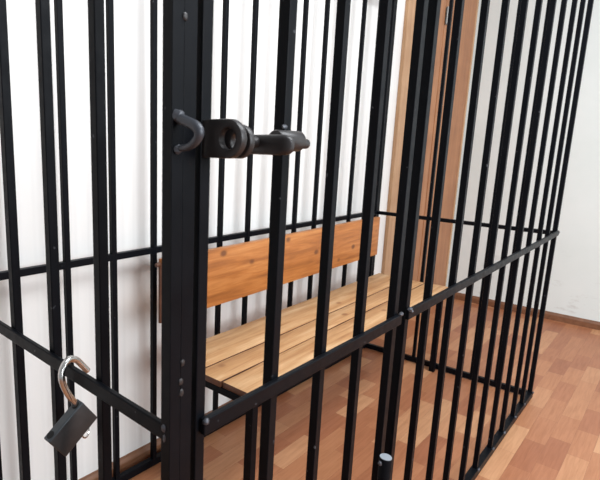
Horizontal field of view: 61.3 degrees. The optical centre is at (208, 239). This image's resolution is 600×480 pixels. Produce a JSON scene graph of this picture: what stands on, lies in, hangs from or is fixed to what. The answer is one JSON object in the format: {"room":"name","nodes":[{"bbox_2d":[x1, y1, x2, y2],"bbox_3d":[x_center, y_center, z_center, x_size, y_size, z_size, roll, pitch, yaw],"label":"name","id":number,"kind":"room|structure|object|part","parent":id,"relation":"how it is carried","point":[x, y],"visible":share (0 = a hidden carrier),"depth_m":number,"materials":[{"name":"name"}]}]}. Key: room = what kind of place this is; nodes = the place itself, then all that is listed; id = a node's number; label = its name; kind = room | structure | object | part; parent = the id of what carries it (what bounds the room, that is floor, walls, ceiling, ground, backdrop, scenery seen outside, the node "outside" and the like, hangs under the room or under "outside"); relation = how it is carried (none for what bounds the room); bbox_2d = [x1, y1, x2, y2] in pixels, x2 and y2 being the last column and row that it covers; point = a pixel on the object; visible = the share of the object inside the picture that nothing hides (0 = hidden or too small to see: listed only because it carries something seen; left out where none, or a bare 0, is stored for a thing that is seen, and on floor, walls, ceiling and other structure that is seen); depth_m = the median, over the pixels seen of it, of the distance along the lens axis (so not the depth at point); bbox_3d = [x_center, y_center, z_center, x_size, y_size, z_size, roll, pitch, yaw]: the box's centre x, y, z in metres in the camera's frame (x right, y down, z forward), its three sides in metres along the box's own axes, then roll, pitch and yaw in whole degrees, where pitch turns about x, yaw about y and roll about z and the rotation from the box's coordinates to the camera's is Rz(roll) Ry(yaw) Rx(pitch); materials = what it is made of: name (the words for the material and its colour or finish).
{"room":"courtroom","nodes":[
{"label":"courtroom","id":0,"kind":"room"},
{"bbox_2d":[0,0,405,479],"bbox_3d":[-0.445,-0.514,1.366,0.120,2.700,6.685,12,15,43],"label":"wall","id":1,"kind":"structure","parent":0,"point":[131,17],"depth_m":1.59,"materials":[{"name":"white paint"}]},
{"bbox_2d":[78,400,232,479],"bbox_3d":[-0.866,0.871,1.129,0.013,0.052,5.430,12,15,43],"label":"baseboard","id":2,"kind":"structure","parent":1,"relation":"attached to","point":[127,461],"depth_m":1.73,"materials":[{"name":"brown wood"}]},
{"bbox_2d":[381,0,478,285],"bbox_3d":[1.458,-0.681,3.205,0.030,2.420,1.118,12,15,43],"label":"door","id":3,"kind":"structure","parent":1,"relation":"in","point":[470,13],"depth_m":3.27,"materials":[{"name":"brown wood"}]},
{"bbox_3d":[1.452,-0.682,3.204,0.022,2.420,1.110,12,15,43],"label":"frame","id":4,"kind":"part","parent":3,"relation":"part of","materials":[{"name":"brown wood"}]},
{"bbox_3d":[1.476,-0.626,3.249,0.012,2.295,0.063,12,15,43],"label":"post","id":5,"kind":"part","parent":3,"relation":"part of","materials":[{"name":"brown wood"}]},
{"bbox_3d":[1.835,-0.689,3.604,0.020,2.300,0.026,12,15,43],"label":"edge trim","id":6,"kind":"part","parent":3,"relation":"part of","materials":[{"name":"brown wood"}]},
{"bbox_2d":[129,299,599,479],"bbox_3d":[1.119,1.190,0.100,4.589,0.100,6.685,12,15,43],"label":"floor","id":7,"kind":"structure","parent":0,"point":[556,436],"depth_m":2.07,"materials":[{"name":"laminate"}]},
{"bbox_2d":[0,0,593,479],"bbox_3d":[0.458,-0.115,1.593,0.902,1.872,2.226,12,15,43],"label":"cage","id":8,"kind":"object","parent":7,"relation":"on","point":[190,137],"visible":1,"depth_m":0.93,"materials":[{"name":"black metal"}]},
{"bbox_2d":[44,355,96,456],"bbox_3d":[-0.208,0.248,0.742,0.024,0.151,0.083,10,14,39],"label":"padlock","id":9,"kind":"object","parent":8,"relation":"hanging from","point":[70,428],"visible":1,"depth_m":0.74,"materials":[{"name":"metal"}]},
{"bbox_3d":[-0.343,0.167,0.866,0.818,0.022,0.008,12,15,43],"label":"rail","id":10,"kind":"part","parent":8,"relation":"part of","materials":[{"name":"black metal"}]},
{"bbox_3d":[-0.036,0.077,0.564,0.016,1.860,0.034,12,15,43],"label":"post","id":11,"kind":"part","parent":8,"relation":"part of","materials":[{"name":"black metal"}]},
{"bbox_3d":[0.140,-0.021,1.914,0.018,0.020,2.173,12,15,44],"label":"rail","id":12,"kind":"part","parent":8,"relation":"part of","materials":[{"name":"black metal"}]},
{"bbox_3d":[0.015,-0.108,0.527,0.062,0.041,0.010,12,15,43],"label":"hasp plate","id":13,"kind":"part","parent":8,"relation":"part of","materials":[{"name":"metal"}]},
{"bbox_3d":[0.123,0.724,2.057,0.020,0.026,2.173,12,15,44],"label":"rail","id":14,"kind":"part","parent":8,"relation":"part of","materials":[{"name":"black metal"}]},
{"bbox_3d":[0.025,-0.107,0.536,0.058,0.036,0.008,12,15,43],"label":"hasp plate","id":15,"kind":"part","parent":8,"relation":"part of","materials":[{"name":"metal"}]},
{"bbox_3d":[0.074,-0.112,0.579,0.060,0.024,0.016,12,15,43],"label":"bolt handle","id":16,"kind":"part","parent":8,"relation":"part of","materials":[{"name":"metal"}]},
{"bbox_3d":[0.191,0.195,0.807,0.008,0.023,0.568,12,15,43],"label":"rail","id":17,"kind":"part","parent":8,"relation":"part of","materials":[{"name":"black metal"}]},
{"bbox_3d":[0.909,-0.301,2.644,0.018,1.860,0.036,12,15,43],"label":"post","id":18,"kind":"part","parent":8,"relation":"part of","materials":[{"name":"black metal"}]},
{"bbox_3d":[1.185,0.653,2.550,0.792,0.026,0.020,11,15,42],"label":"rail","id":19,"kind":"part","parent":8,"relation":"part of","materials":[{"name":"black metal"}]},
{"bbox_3d":[1.202,-0.090,2.406,0.795,0.022,0.018,11,15,42],"label":"rail","id":20,"kind":"part","parent":8,"relation":"part of","materials":[{"name":"black metal"}]},
{"bbox_3d":[0.959,0.063,1.579,0.008,0.022,1.559,12,15,43],"label":"rail","id":21,"kind":"part","parent":8,"relation":"part of","materials":[{"name":"black metal"}]},
{"bbox_3d":[0.942,0.803,1.739,0.024,0.026,1.561,12,15,43],"label":"rail","id":22,"kind":"part","parent":8,"relation":"part of","materials":[{"name":"black metal"}]},
{"bbox_3d":[1.502,-0.185,2.109,0.018,1.860,0.018,12,15,43],"label":"post","id":23,"kind":"part","parent":8,"relation":"part of","materials":[{"name":"black metal"}]},
{"bbox_2d":[155,217,447,479],"bbox_3d":[0.500,0.366,2.008,0.379,0.772,1.595,11,15,43],"label":"bench","id":24,"kind":"object","parent":7,"relation":"on","point":[235,356],"visible":0.52,"depth_m":1.79,"materials":[{"name":"brown wood"}]},
{"bbox_3d":[0.513,0.328,2.001,0.350,0.020,1.534,11,15,43],"label":"frame","id":25,"kind":"part","parent":24,"relation":"part of","materials":[{"name":"black metal"}]},
{"bbox_3d":[0.116,0.653,1.410,0.025,0.418,0.025,11,15,43],"label":"leg","id":26,"kind":"part","parent":24,"relation":"part of","materials":[{"name":"black metal"}]},
{"bbox_3d":[0.362,0.066,2.036,0.028,0.199,1.470,11,15,43],"label":"backrest","id":27,"kind":"part","parent":24,"relation":"part of","materials":[{"name":"brown wood"}]},
{"bbox_3d":[1.150,0.467,2.496,0.025,0.418,0.025,11,15,43],"label":"leg","id":28,"kind":"part","parent":24,"relation":"part of","materials":[{"name":"black metal"}]},
{"bbox_2d":[446,0,599,321],"bbox_3d":[3.491,-0.568,2.106,4.469,2.700,0.120,12,15,43],"label":"wall","id":29,"kind":"structure","parent":0,"point":[574,285],"depth_m":3.27,"materials":[{"name":"paint"}]},
{"bbox_2d":[454,292,599,329],"bbox_3d":[3.420,0.741,2.304,4.455,0.052,0.013,12,15,43],"label":"baseboard","id":30,"kind":"structure","parent":29,"relation":"attached to","point":[549,315],"depth_m":3.34,"materials":[{"name":"brown wood"}]}
]}

